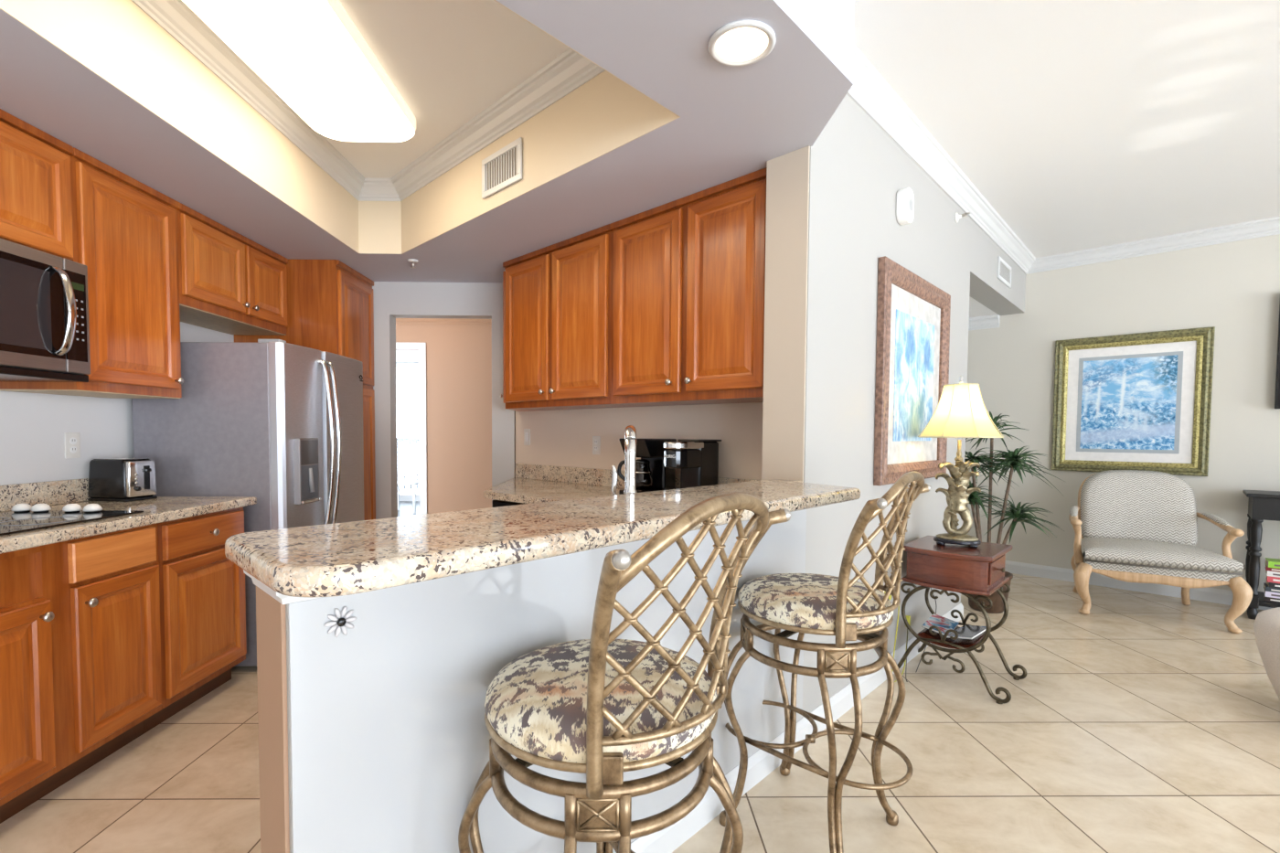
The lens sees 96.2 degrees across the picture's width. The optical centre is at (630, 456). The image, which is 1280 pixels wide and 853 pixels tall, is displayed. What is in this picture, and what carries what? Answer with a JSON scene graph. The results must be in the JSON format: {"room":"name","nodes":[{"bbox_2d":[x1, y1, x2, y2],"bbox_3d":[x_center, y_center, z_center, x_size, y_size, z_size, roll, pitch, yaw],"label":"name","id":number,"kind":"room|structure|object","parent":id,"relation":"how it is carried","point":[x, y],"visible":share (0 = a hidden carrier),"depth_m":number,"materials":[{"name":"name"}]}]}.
{"room":"kitchen","nodes":[
{"label":"kitchen","id":0,"kind":"room"},
{"bbox_2d":[0,321,234,485],"bbox_3d":[-2.604,-0.203,0.954,0.120,2.790,6.900,0,2,-1],"label":"wall","id":1,"kind":"structure","parent":0,"point":[33,426],"depth_m":2.58,"materials":[{"name":"white paint"}]},
{"bbox_2d":[0,108,73,260],"bbox_3d":[-2.368,-0.976,1.882,0.370,0.454,0.758,0,2,-1],"label":"upper cabinet","id":2,"kind":"object","parent":1,"relation":"attached to","point":[36,213],"visible":0.99,"depth_m":2.11,"materials":[{"name":"brown wood"}]},
{"bbox_2d":[0,238,90,382],"bbox_3d":[-2.313,-0.512,1.903,0.466,0.463,0.758,0,2,-1],"label":"microwave oven","id":3,"kind":"object","parent":2,"relation":"attached to","point":[45,325],"visible":1,"depth_m":2.10,"materials":[{"name":"silver metal"}]},
{"bbox_2d":[0,478,90,511],"bbox_3d":[-2.550,0.179,2.131,0.022,0.106,1.550,0,2,-1],"label":"backsplash","id":4,"kind":"structure","parent":1,"relation":"attached to","point":[50,493],"depth_m":2.49,"materials":[{"name":"stone"}]},
{"bbox_2d":[64,432,80,458],"bbox_3d":[-2.565,-0.050,2.638,0.009,0.118,0.072,0,2,-1],"label":"outlet plate","id":5,"kind":"object","parent":1,"relation":"attached to","point":[72,440],"visible":1,"depth_m":2.63,"materials":[{"name":"white plastic"}]},
{"bbox_2d":[69,437,76,444],"bbox_3d":[-2.562,-0.070,2.638,0.003,0.032,0.032,0,2,-1],"label":"receptacle","id":6,"kind":"object","parent":5,"relation":"attached to","point":[72,441],"depth_m":2.64,"materials":[{"name":"white plastic"}]},
{"bbox_2d":[70,446,76,453],"bbox_3d":[-2.562,-0.030,2.639,0.003,0.032,0.032,0,2,-1],"label":"receptacle","id":7,"kind":"object","parent":5,"relation":"attached to","point":[73,449],"depth_m":2.64,"materials":[{"name":"white plastic"}]},
{"bbox_2d":[0,147,183,398],"bbox_3d":[-2.363,-0.751,2.546,0.404,0.955,0.545,0,2,-1],"label":"upper cabinet","id":8,"kind":"object","parent":1,"relation":"attached to","point":[124,229],"visible":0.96,"depth_m":2.50,"materials":[{"name":"brown wood"}]},
{"bbox_2d":[177,202,287,335],"bbox_3d":[-2.372,-1.011,3.261,0.404,0.491,0.900,0,2,-1],"label":"upper cabinet","id":9,"kind":"object","parent":1,"relation":"attached to","point":[231,283],"visible":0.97,"depth_m":3.18,"materials":[{"name":"brown wood"}]},
{"bbox_2d":[395,350,418,362],"bbox_3d":[-4.317,-1.646,8.289,4.800,0.080,4.179,0,2,-1],"label":"ceiling","id":10,"kind":"structure","parent":0,"point":[401,356],"depth_m":9.45,"materials":[{"name":"white paint"}]},
{"bbox_2d":[0,0,854,283],"bbox_3d":[-0.778,-1.390,1.410,3.532,0.429,5.749,0,2,-1],"label":"ceiling","id":11,"kind":"structure","parent":0,"point":[732,121],"depth_m":2.22,"materials":[{"name":"grey paint"}]},
{"bbox_2d":[407,258,418,268],"bbox_3d":[-1.413,-1.246,3.724,0.064,0.047,0.063,0,2,-1],"label":"sprinkler head","id":12,"kind":"object","parent":11,"relation":"attached to","point":[412,261],"visible":1,"depth_m":3.72},
{"bbox_2d":[481,137,522,199],"bbox_3d":[-0.628,-1.390,2.782,0.335,0.190,0.010,3,3,44],"label":"ceiling vent","id":13,"kind":"object","parent":11,"relation":"in","point":[501,169],"visible":1,"depth_m":2.77,"materials":[{"name":"white metal"}]},
{"bbox_2d":[707,19,776,66],"bbox_3d":[0.316,-1.172,1.636,0.190,0.018,0.190,0,2,-1],"label":"recessed light","id":14,"kind":"object","parent":11,"relation":"in","point":[740,43],"visible":1,"depth_m":1.63,"materials":[{"name":"white plastic"}]},
{"bbox_2d":[395,325,491,513],"bbox_3d":[-1.743,-0.259,6.229,4.500,2.500,0.120,0,2,-1],"label":"wall","id":15,"kind":"structure","parent":0,"point":[459,357],"depth_m":6.16,"materials":[{"name":"beige paint"}]},
{"bbox_2d":[395,342,426,514],"bbox_3d":[-2.718,-0.112,6.153,1.050,2.200,0.015,0,2,-1],"label":"trim","id":16,"kind":"structure","parent":15,"relation":"attached to","point":[421,346],"depth_m":6.14,"materials":[{"name":"white paint"}]},
{"bbox_2d":[395,318,491,326],"bbox_3d":[-1.684,-1.446,6.078,4.400,0.116,0.092,0,2,-1],"label":"trim","id":17,"kind":"structure","parent":15,"relation":"attached to","point":[399,321],"depth_m":6.09,"materials":[{"name":"beige paint"}]},
{"bbox_2d":[372,281,515,519],"bbox_3d":[-1.736,-0.126,4.363,1.720,2.380,0.120,0,2,-1],"label":"wall","id":18,"kind":"structure","parent":0,"point":[391,300],"depth_m":4.29,"materials":[{"name":"grey paint"}]},
{"bbox_2d":[515,402,763,479],"bbox_3d":[0.019,-0.287,3.521,2.350,2.790,0.110,3,3,44],"label":"wall","id":19,"kind":"structure","parent":0,"point":[559,437],"depth_m":3.44,"materials":[{"name":"beige paint"}]},
{"bbox_2d":[499,271,534,411],"bbox_3d":[-0.717,-0.803,4.141,0.342,0.954,0.661,3,3,44],"label":"upper cabinet","id":20,"kind":"object","parent":19,"relation":"attached to","point":[504,279],"visible":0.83,"depth_m":3.81,"materials":[{"name":"brown wood"}]},
{"bbox_2d":[523,428,530,445],"bbox_3d":[-0.760,-0.140,4.197,0.072,0.118,0.010,3,3,44],"label":"switch plate","id":21,"kind":"object","parent":19,"relation":"attached to","point":[527,432],"visible":1,"depth_m":4.19,"materials":[{"name":"white plastic"}]},
{"bbox_2d":[502,224,650,410],"bbox_3d":[-0.367,-0.777,3.528,1.012,0.954,0.386,3,3,44],"label":"upper cabinet","id":22,"kind":"object","parent":19,"relation":"attached to","point":[559,296],"visible":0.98,"depth_m":3.36,"materials":[{"name":"brown wood"}]},
{"bbox_2d":[592,436,600,454],"bbox_3d":[-0.222,-0.070,3.678,0.072,0.118,0.009,3,3,44],"label":"outlet plate","id":23,"kind":"object","parent":19,"relation":"attached to","point":[596,440],"visible":1,"depth_m":3.67,"materials":[{"name":"white plastic"}]},
{"bbox_2d":[515,463,759,489],"bbox_3d":[-0.018,0.142,3.475,2.308,0.106,0.024,3,3,44],"label":"backsplash","id":24,"kind":"structure","parent":19,"relation":"attached to","point":[593,476],"depth_m":3.79,"materials":[{"name":"stone"}]},
{"bbox_2d":[610,167,766,405],"bbox_3d":[0.342,-0.746,2.841,0.962,0.954,0.386,3,3,44],"label":"upper cabinet","id":25,"kind":"object","parent":19,"relation":"attached to","point":[688,272],"visible":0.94,"depth_m":2.67,"materials":[{"name":"brown wood"}]},
{"bbox_2d":[0,501,1279,852],"bbox_3d":[1.462,1.204,2.071,17.000,0.060,17.000,0,2,-1],"label":"floor","id":26,"kind":"structure","parent":0,"point":[1139,722],"depth_m":2.18,"materials":[{"name":"tile"}]},
{"bbox_2d":[0,523,161,823],"bbox_3d":[-2.211,0.723,1.869,0.694,0.873,0.945,0,2,-1],"label":"base cabinet","id":27,"kind":"object","parent":26,"relation":"on","point":[80,670],"visible":0.99,"depth_m":1.97,"materials":[{"name":"brown wood"}]},
{"bbox_2d":[0,496,256,554],"bbox_3d":[-2.227,0.254,2.140,0.670,0.040,1.553,0,2,-1],"label":"countertop","id":28,"kind":"structure","parent":27,"relation":"on","point":[160,509],"depth_m":2.32,"materials":[{"name":"stone"}]},
{"bbox_2d":[0,503,144,535],"bbox_3d":[-2.206,0.221,1.938,0.480,0.040,0.770,0,2,-1],"label":"cooktop","id":29,"kind":"object","parent":28,"relation":"in","point":[24,517],"visible":1,"depth_m":2.16,"materials":[{"name":"black"}]},
{"bbox_2d":[87,457,157,501],"bbox_3d":[-2.419,0.110,2.741,0.239,0.199,0.155,1,2,8],"label":"toaster","id":30,"kind":"object","parent":28,"relation":"on","point":[118,479],"visible":1,"depth_m":2.67,"materials":[{"name":"black plastic"}]},
{"bbox_2d":[143,506,246,733],"bbox_3d":[-2.222,0.694,2.605,0.694,0.873,0.526,0,2,-1],"label":"base cabinet","id":31,"kind":"object","parent":26,"relation":"on","point":[202,597],"visible":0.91,"depth_m":2.54,"materials":[{"name":"brown wood"}]},
{"bbox_2d":[132,339,364,666],"bbox_3d":[-2.095,0.244,3.346,0.884,1.715,0.825,0,2,0],"label":"refrigerator","id":32,"kind":"object","parent":26,"relation":"on","point":[277,422],"visible":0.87,"depth_m":2.93,"materials":[{"name":"silver metal"}]},
{"bbox_2d":[234,259,375,520],"bbox_3d":[-2.226,-0.105,4.025,0.718,2.359,0.537,0,2,-1],"label":"pantry cabinet","id":33,"kind":"object","parent":26,"relation":"on","point":[330,305],"visible":0.33,"depth_m":3.74,"materials":[{"name":"brown wood"}]},
{"bbox_2d":[396,455,419,513],"bbox_3d":[-3.518,0.434,8.967,0.460,0.880,0.450,0,2,-1],"label":"chair","id":34,"kind":"object","parent":26,"relation":"on","point":[413,484],"visible":0.44,"depth_m":9.14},
{"bbox_2d":[491,499,524,507],"bbox_3d":[-0.385,0.640,3.312,0.596,0.788,0.596,3,3,44],"label":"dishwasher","id":35,"kind":"object","parent":26,"relation":"on","point":[496,503],"visible":0.08,"depth_m":3.22,"materials":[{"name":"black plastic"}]},
{"bbox_2d":[458,492,791,852],"bbox_3d":[-0.069,0.629,1.153,0.598,1.142,0.576,2,3,33],"label":"bar stool","id":36,"kind":"object","parent":26,"relation":"on","point":[602,707],"visible":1,"depth_m":0.98,"materials":[{"name":"brown metal"}]},
{"bbox_2d":[484,639,717,763],"bbox_3d":[-0.057,0.463,1.163,0.464,0.080,0.464,0,2,-1],"label":"seat cushion","id":37,"kind":"object","parent":36,"relation":"on","point":[536,706],"depth_m":1.02,"materials":[{"name":"fabric"}]},
{"bbox_2d":[718,470,930,852],"bbox_3d":[0.564,0.607,1.804,0.598,1.142,0.576,2,3,33],"label":"bar stool","id":38,"kind":"object","parent":26,"relation":"on","point":[842,607],"visible":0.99,"depth_m":1.65,"materials":[{"name":"gold metal"}]},
{"bbox_2d":[738,573,893,629],"bbox_3d":[0.576,0.441,1.814,0.464,0.080,0.464,0,2,-1],"label":"seat cushion","id":39,"kind":"object","parent":38,"relation":"on","point":[782,601],"depth_m":1.67,"materials":[{"name":"fabric"}]},
{"bbox_2d":[905,587,936,682],"bbox_3d":[1.552,0.844,3.085,0.064,0.618,0.517,2,3,41],"label":"lamp cord","id":40,"kind":"object","parent":26,"relation":"on","point":[931,588],"visible":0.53,"depth_m":3.02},
{"bbox_2d":[897,535,1027,703],"bbox_3d":[1.660,0.799,2.952,0.582,0.683,0.465,3,3,44],"label":"side table","id":41,"kind":"object","parent":26,"relation":"on","point":[966,570],"visible":0.88,"depth_m":2.83,"materials":[{"name":"brown wood"}]},
{"bbox_2d":[921,613,959,635],"bbox_3d":[1.632,0.888,3.021,0.124,0.036,0.250,2,3,40],"label":"magazine","id":42,"kind":"object","parent":41,"relation":"on","point":[944,624],"visible":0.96,"depth_m":3.02,"materials":[{"name":"multicoloured paper"}]},
{"bbox_2d":[917,626,991,649],"bbox_3d":[1.675,0.925,2.973,0.254,0.030,0.370,3,3,44],"label":"shelf","id":43,"kind":"object","parent":41,"relation":"attached to","point":[924,636],"depth_m":2.88,"materials":[{"name":"brown wood"}]},
{"bbox_2d":[917,374,1003,547],"bbox_3d":[1.680,0.023,2.938,0.376,0.870,0.375,2,3,29],"label":"table lamp","id":44,"kind":"object","parent":41,"relation":"on","point":[960,411],"visible":1,"depth_m":2.88,"materials":[{"name":"gold"}]},
{"bbox_2d":[954,439,963,460],"bbox_3d":[1.681,-0.027,2.936,0.040,0.110,0.040,2,3,29],"label":"socket","id":45,"kind":"object","parent":44,"relation":"attached to","point":[958,457],"depth_m":2.93,"materials":[{"name":"gold metal"}]},
{"bbox_2d":[946,625,986,639],"bbox_3d":[1.716,0.894,2.918,0.250,0.034,0.120,-2,3,-41],"label":"magazine","id":46,"kind":"object","parent":41,"relation":"on","point":[965,632],"visible":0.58,"depth_m":2.90,"materials":[{"name":"white paper"}]},
{"bbox_2d":[964,411,1064,613],"bbox_3d":[2.603,0.387,4.107,0.816,1.430,0.612,2,3,30],"label":"potted plant","id":47,"kind":"object","parent":26,"relation":"on","point":[1012,461],"visible":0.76,"depth_m":4.04,"materials":[{"name":"green plant"}]},
{"bbox_2d":[1068,469,1252,633],"bbox_3d":[3.691,0.612,4.130,0.905,0.990,0.806,2,3,29],"label":"armchair","id":48,"kind":"object","parent":26,"relation":"on","point":[1130,526],"visible":1,"depth_m":4.13,"materials":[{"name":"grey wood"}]},
{"bbox_2d":[1080,469,1197,545],"bbox_3d":[3.805,0.390,4.325,0.670,0.560,0.222,2,3,29],"label":"backrest","id":49,"kind":"object","parent":48,"relation":"on","point":[1152,506],"depth_m":4.28,"materials":[{"name":"fabric"}]},
{"bbox_2d":[1080,537,1245,572],"bbox_3d":[3.644,0.669,4.050,0.814,0.127,0.589,2,3,29],"label":"seat cushion","id":50,"kind":"object","parent":48,"relation":"on","point":[1165,554],"depth_m":3.87,"materials":[{"name":"fabric"}]},
{"bbox_2d":[1242,489,1279,619],"bbox_3d":[4.800,0.701,3.630,1.280,0.865,0.400,3,3,44],"label":"console table","id":51,"kind":"object","parent":26,"relation":"on","point":[1263,506],"visible":0.8,"depth_m":3.91,"materials":[{"name":"black paint"}]},
{"bbox_2d":[1258,591,1279,607],"bbox_3d":[4.801,1.016,3.646,1.220,0.035,0.360,3,3,44],"label":"shelf","id":52,"kind":"object","parent":51,"relation":"attached to","point":[1261,601],"depth_m":3.89,"materials":[{"name":"black paint"}]},
{"bbox_2d":[1263,592,1279,603],"bbox_3d":[4.424,0.971,3.895,0.157,0.030,0.170,-2,3,-43],"label":"book","id":53,"kind":"object","parent":51,"relation":"on","point":[1267,599],"visible":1,"depth_m":3.88,"materials":[{"name":"grey paper"}]},
{"bbox_2d":[1264,590,1279,598],"bbox_3d":[4.426,0.937,3.892,0.157,0.038,0.170,-2,3,-44],"label":"book","id":54,"kind":"object","parent":53,"relation":"on","point":[1271,594],"visible":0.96,"depth_m":3.88,"materials":[{"name":"white paper"}]},
{"bbox_2d":[1263,582,1279,593],"bbox_3d":[4.424,0.903,3.893,0.170,0.030,0.157,3,3,45],"label":"book","id":55,"kind":"object","parent":54,"relation":"on","point":[1266,588],"visible":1,"depth_m":3.88,"materials":[{"name":"grey paper"}]},
{"bbox_2d":[1265,581,1279,588],"bbox_3d":[4.433,0.871,3.883,0.170,0.034,0.157,2,3,42],"label":"book","id":56,"kind":"object","parent":55,"relation":"on","point":[1269,584],"visible":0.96,"depth_m":3.87,"materials":[{"name":"black paper"}]},
{"bbox_2d":[1265,576,1279,583],"bbox_3d":[4.430,0.834,3.885,0.157,0.040,0.170,-2,3,-44],"label":"book","id":57,"kind":"object","parent":56,"relation":"on","point":[1275,580],"visible":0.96,"depth_m":3.87,"materials":[{"name":"red paper"}]},
{"bbox_2d":[1265,570,1279,577],"bbox_3d":[4.428,0.796,3.885,0.157,0.036,0.170,-2,3,-44],"label":"book","id":58,"kind":"object","parent":57,"relation":"on","point":[1268,573],"visible":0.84,"depth_m":3.87,"materials":[{"name":"white paper"}]},
{"bbox_2d":[1265,565,1279,572],"bbox_3d":[4.425,0.766,3.887,0.157,0.024,0.170,-2,3,-43],"label":"book","id":59,"kind":"object","parent":58,"relation":"on","point":[1266,567],"visible":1,"depth_m":3.87,"materials":[{"name":"red paper"}]},
{"bbox_2d":[1264,557,1279,568],"bbox_3d":[4.428,0.733,3.883,0.170,0.042,0.157,2,3,42],"label":"book","id":60,"kind":"object","parent":59,"relation":"on","point":[1274,563],"visible":1,"depth_m":3.88,"materials":[{"name":"green paper"}]},
{"bbox_2d":[1253,607,1279,700],"bbox_3d":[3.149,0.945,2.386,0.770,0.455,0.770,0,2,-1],"label":"tub chair","id":61,"kind":"object","parent":26,"relation":"on","point":[1266,624],"visible":1,"depth_m":2.54,"materials":[{"name":"beige fabric"}]},
{"bbox_3d":[-0.004,0.693,2.988,0.390,0.873,0.694,3,3,44],"label":"base cabinet","id":62,"kind":"object","parent":26,"relation":"on","visible":0},
{"bbox_2d":[483,477,624,503],"bbox_3d":[-0.690,0.237,2.802,2.355,0.040,1.926,3,3,44],"label":"countertop","id":63,"kind":"structure","parent":62,"relation":"on","point":[518,490],"depth_m":3.27,"materials":[{"name":"stone"}]},
{"bbox_2d":[611,425,637,495],"bbox_3d":[-0.020,0.072,2.017,0.094,0.360,0.225,0,2,-1],"label":"faucet","id":64,"kind":"object","parent":63,"relation":"on","point":[630,432],"visible":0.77,"depth_m":1.92,"materials":[{"name":"silver metal"}]},
{"bbox_2d":[617,438,676,494],"bbox_3d":[0.089,0.058,3.098,0.190,0.305,0.275,3,3,44],"label":"coffee maker","id":65,"kind":"object","parent":63,"relation":"on","point":[651,474],"visible":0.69,"depth_m":3.04,"materials":[{"name":"black plastic"}]},
{"bbox_2d":[663,438,721,488],"bbox_3d":[0.300,0.068,2.893,0.134,0.304,0.354,3,3,44],"label":"coffee machine","id":66,"kind":"object","parent":63,"relation":"on","point":[697,460],"visible":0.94,"depth_m":2.85,"materials":[{"name":"black plastic"}]},
{"bbox_2d":[256,94,1025,852],"bbox_3d":[1.396,-0.263,3.117,0.190,2.789,5.872,3,3,44],"label":"wall","id":67,"kind":"structure","parent":0,"point":[857,171],"depth_m":2.54,"materials":[{"name":"grey paint"}]},
{"bbox_2d":[243,569,320,604],"bbox_3d":[-0.020,0.190,1.662,0.246,0.064,1.853,3,3,44],"label":"trim","id":68,"kind":"structure","parent":67,"relation":"attached to","point":[282,599],"depth_m":0.97,"materials":[{"name":"white"}]},
{"bbox_2d":[131,0,604,201],"bbox_3d":[-0.747,-1.570,1.863,1.855,0.105,3.452,0,2,-1],"label":"trim","id":69,"kind":"structure","parent":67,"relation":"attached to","point":[570,70],"depth_m":2.64,"materials":[{"name":"white"}]},
{"bbox_2d":[224,479,860,597],"bbox_3d":[0.078,0.142,1.535,0.415,0.042,1.873,3,3,44],"label":"countertop","id":70,"kind":"structure","parent":67,"relation":"on","point":[363,556],"depth_m":1.01,"materials":[{"name":"stone"}]},
{"bbox_2d":[288,509,806,852],"bbox_3d":[0.057,0.650,1.635,0.006,0.849,1.822,3,3,44],"label":"wall panel","id":71,"kind":"object","parent":67,"relation":"attached to","point":[390,737],"visible":0.56,"depth_m":1.18,"materials":[{"name":"grey paint"}]},
{"bbox_2d":[324,606,356,637],"bbox_3d":[-0.514,0.294,1.019,0.012,0.052,0.055,3,3,44],"label":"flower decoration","id":72,"kind":"object","parent":71,"relation":"attached to","point":[341,623],"visible":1,"depth_m":1.02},
{"bbox_2d":[630,602,963,852],"bbox_3d":[0.086,1.069,3.202,2.136,0.105,4.092,3,3,44],"label":"baseboard","id":73,"kind":"structure","parent":67,"relation":"attached to","point":[761,763],"depth_m":2.05,"materials":[{"name":"white"}]},
{"bbox_2d":[896,187,914,224],"bbox_3d":[1.377,-1.252,2.875,0.055,0.170,0.112,3,3,44],"label":"fire alarm","id":74,"kind":"object","parent":67,"relation":"attached to","point":[904,198],"visible":1,"depth_m":2.84,"materials":[{"name":"white plastic"}]},
{"bbox_2d":[907,196,913,213],"bbox_3d":[1.394,-1.251,2.857,0.004,0.080,0.080,3,3,44],"label":"grille","id":75,"kind":"object","parent":74,"relation":"attached to","point":[910,198],"depth_m":2.85,"materials":[{"name":"grey plastic"}]},
{"bbox_2d":[873,256,950,485],"bbox_3d":[1.539,-0.411,3.086,0.042,1.080,1.020,3,3,44],"label":"framed print","id":76,"kind":"object","parent":67,"relation":"attached to","point":[913,315],"visible":0.88,"depth_m":3.00},
{"bbox_2d":[955,212,970,222],"bbox_3d":[2.057,-1.486,3.551,0.075,0.059,0.060,3,3,44],"label":"sprinkler head","id":77,"kind":"object","parent":67,"relation":"attached to","point":[957,217],"visible":1,"depth_m":3.56},
{"bbox_2d":[997,256,1011,287],"bbox_3d":[2.936,-1.441,4.506,0.010,0.165,0.420,3,3,44],"label":"air vent","id":78,"kind":"object","parent":67,"relation":"in","point":[1004,270],"visible":1,"depth_m":4.49,"materials":[{"name":"white"}]},
{"bbox_2d":[846,43,1279,274],"bbox_3d":[2.365,-1.484,0.129,5.280,0.105,8.750,3,3,44],"label":"trim","id":79,"kind":"structure","parent":67,"relation":"attached to","point":[869,90],"depth_m":3.71,"materials":[{"name":"white"}]},
{"label":"outlet plate","id":80,"kind":"object","parent":67,"relation":"attached to","visible":0},
{"bbox_2d":[884,591,910,682],"bbox_3d":[1.379,0.888,2.950,0.250,0.509,0.045,-1,3,-37],"label":"extension cord","id":81,"kind":"object","parent":80,"relation":"attached to","point":[908,617],"visible":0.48,"depth_m":2.92,"materials":[{"name":"yellow plastic"}]},
{"bbox_2d":[905,615,910,626],"bbox_3d":[1.463,0.872,3.028,0.020,0.060,0.020,3,3,44],"label":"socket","id":82,"kind":"object","parent":81,"relation":"attached to","point":[908,617],"depth_m":3.02,"materials":[{"name":"yellow plastic"}]},
{"bbox_2d":[761,145,810,481],"bbox_3d":[0.619,-0.536,2.304,0.184,1.329,0.008,3,3,44],"label":"wall","id":83,"kind":"structure","parent":0,"point":[787,175],"depth_m":2.30,"materials":[{"name":"beige paint"}]},
{"bbox_2d":[321,0,1279,257],"bbox_3d":[0.692,-1.633,1.065,9.392,0.100,9.970,3,3,44],"label":"ceiling","id":84,"kind":"structure","parent":0,"point":[1083,124],"depth_m":2.58,"materials":[{"name":"white paint"}]},
{"bbox_2d":[181,0,415,142],"bbox_3d":[-1.280,-1.587,2.201,0.500,0.102,1.360,0,2,-1],"label":"kitchen ceiling light","id":85,"kind":"object","parent":84,"relation":"attached to","point":[312,54],"visible":1,"depth_m":2.25,"materials":[{"name":"white plastic"}]},
{"bbox_2d":[969,296,997,318],"bbox_3d":[2.034,-1.353,5.307,2.008,0.114,1.788,3,3,44],"label":"ceiling","id":86,"kind":"structure","parent":0,"point":[976,309],"depth_m":5.04,"materials":[{"name":"white paint"}]},
{"bbox_2d":[962,234,1279,592],"bbox_3d":[4.685,-0.281,4.100,7.800,2.790,0.122,3,3,44],"label":"wall","id":87,"kind":"structure","parent":0,"point":[1233,287],"depth_m":4.54,"materials":[{"name":"beige paint"}]},
{"bbox_2d":[1051,326,1215,476],"bbox_3d":[4.007,-0.422,4.636,0.962,1.118,0.042,3,3,44],"label":"framed print","id":88,"kind":"object","parent":87,"relation":"attached to","point":[1127,400],"visible":0.98,"depth_m":4.61,"materials":[{"name":"blue paper"}]},
{"bbox_2d":[1004,560,1271,609],"bbox_3d":[4.601,1.061,4.131,7.480,0.105,0.016,3,3,44],"label":"baseboard","id":89,"kind":"structure","parent":87,"relation":"attached to","point":[1205,594],"depth_m":4.68,"materials":[{"name":"white"}]},
{"bbox_2d":[1274,298,1279,409],"bbox_3d":[5.056,-0.721,3.590,1.350,0.820,0.071,3,3,44],"label":"television","id":90,"kind":"object","parent":87,"relation":"attached to","point":[1277,374],"visible":1,"depth_m":4.04,"materials":[{"name":"black plastic"}]},
{"bbox_3d":[-4.325,-0.357,8.339,4.800,2.500,4.180,0,2,-1],"label":"wall","id":91,"kind":"structure","parent":0,"visible":0},
{"bbox_2d":[395,362,419,501],"bbox_3d":[-4.355,-0.437,10.377,4.600,2.499,0.100,0,2,-1],"label":"door","id":92,"kind":"structure","parent":91,"relation":"in","point":[408,409],"depth_m":10.38,"materials":[{"name":"white"}]},
{"bbox_3d":[1.943,-0.187,5.351,2.130,2.470,1.910,3,3,44],"label":"wall","id":93,"kind":"structure","parent":0,"visible":0},
{"bbox_2d":[968,314,999,330],"bbox_3d":[2.034,-1.243,5.312,2.008,0.105,1.789,3,3,44],"label":"trim","id":94,"kind":"structure","parent":93,"relation":"attached to","point":[985,322],"depth_m":5.30,"materials":[{"name":"white"}]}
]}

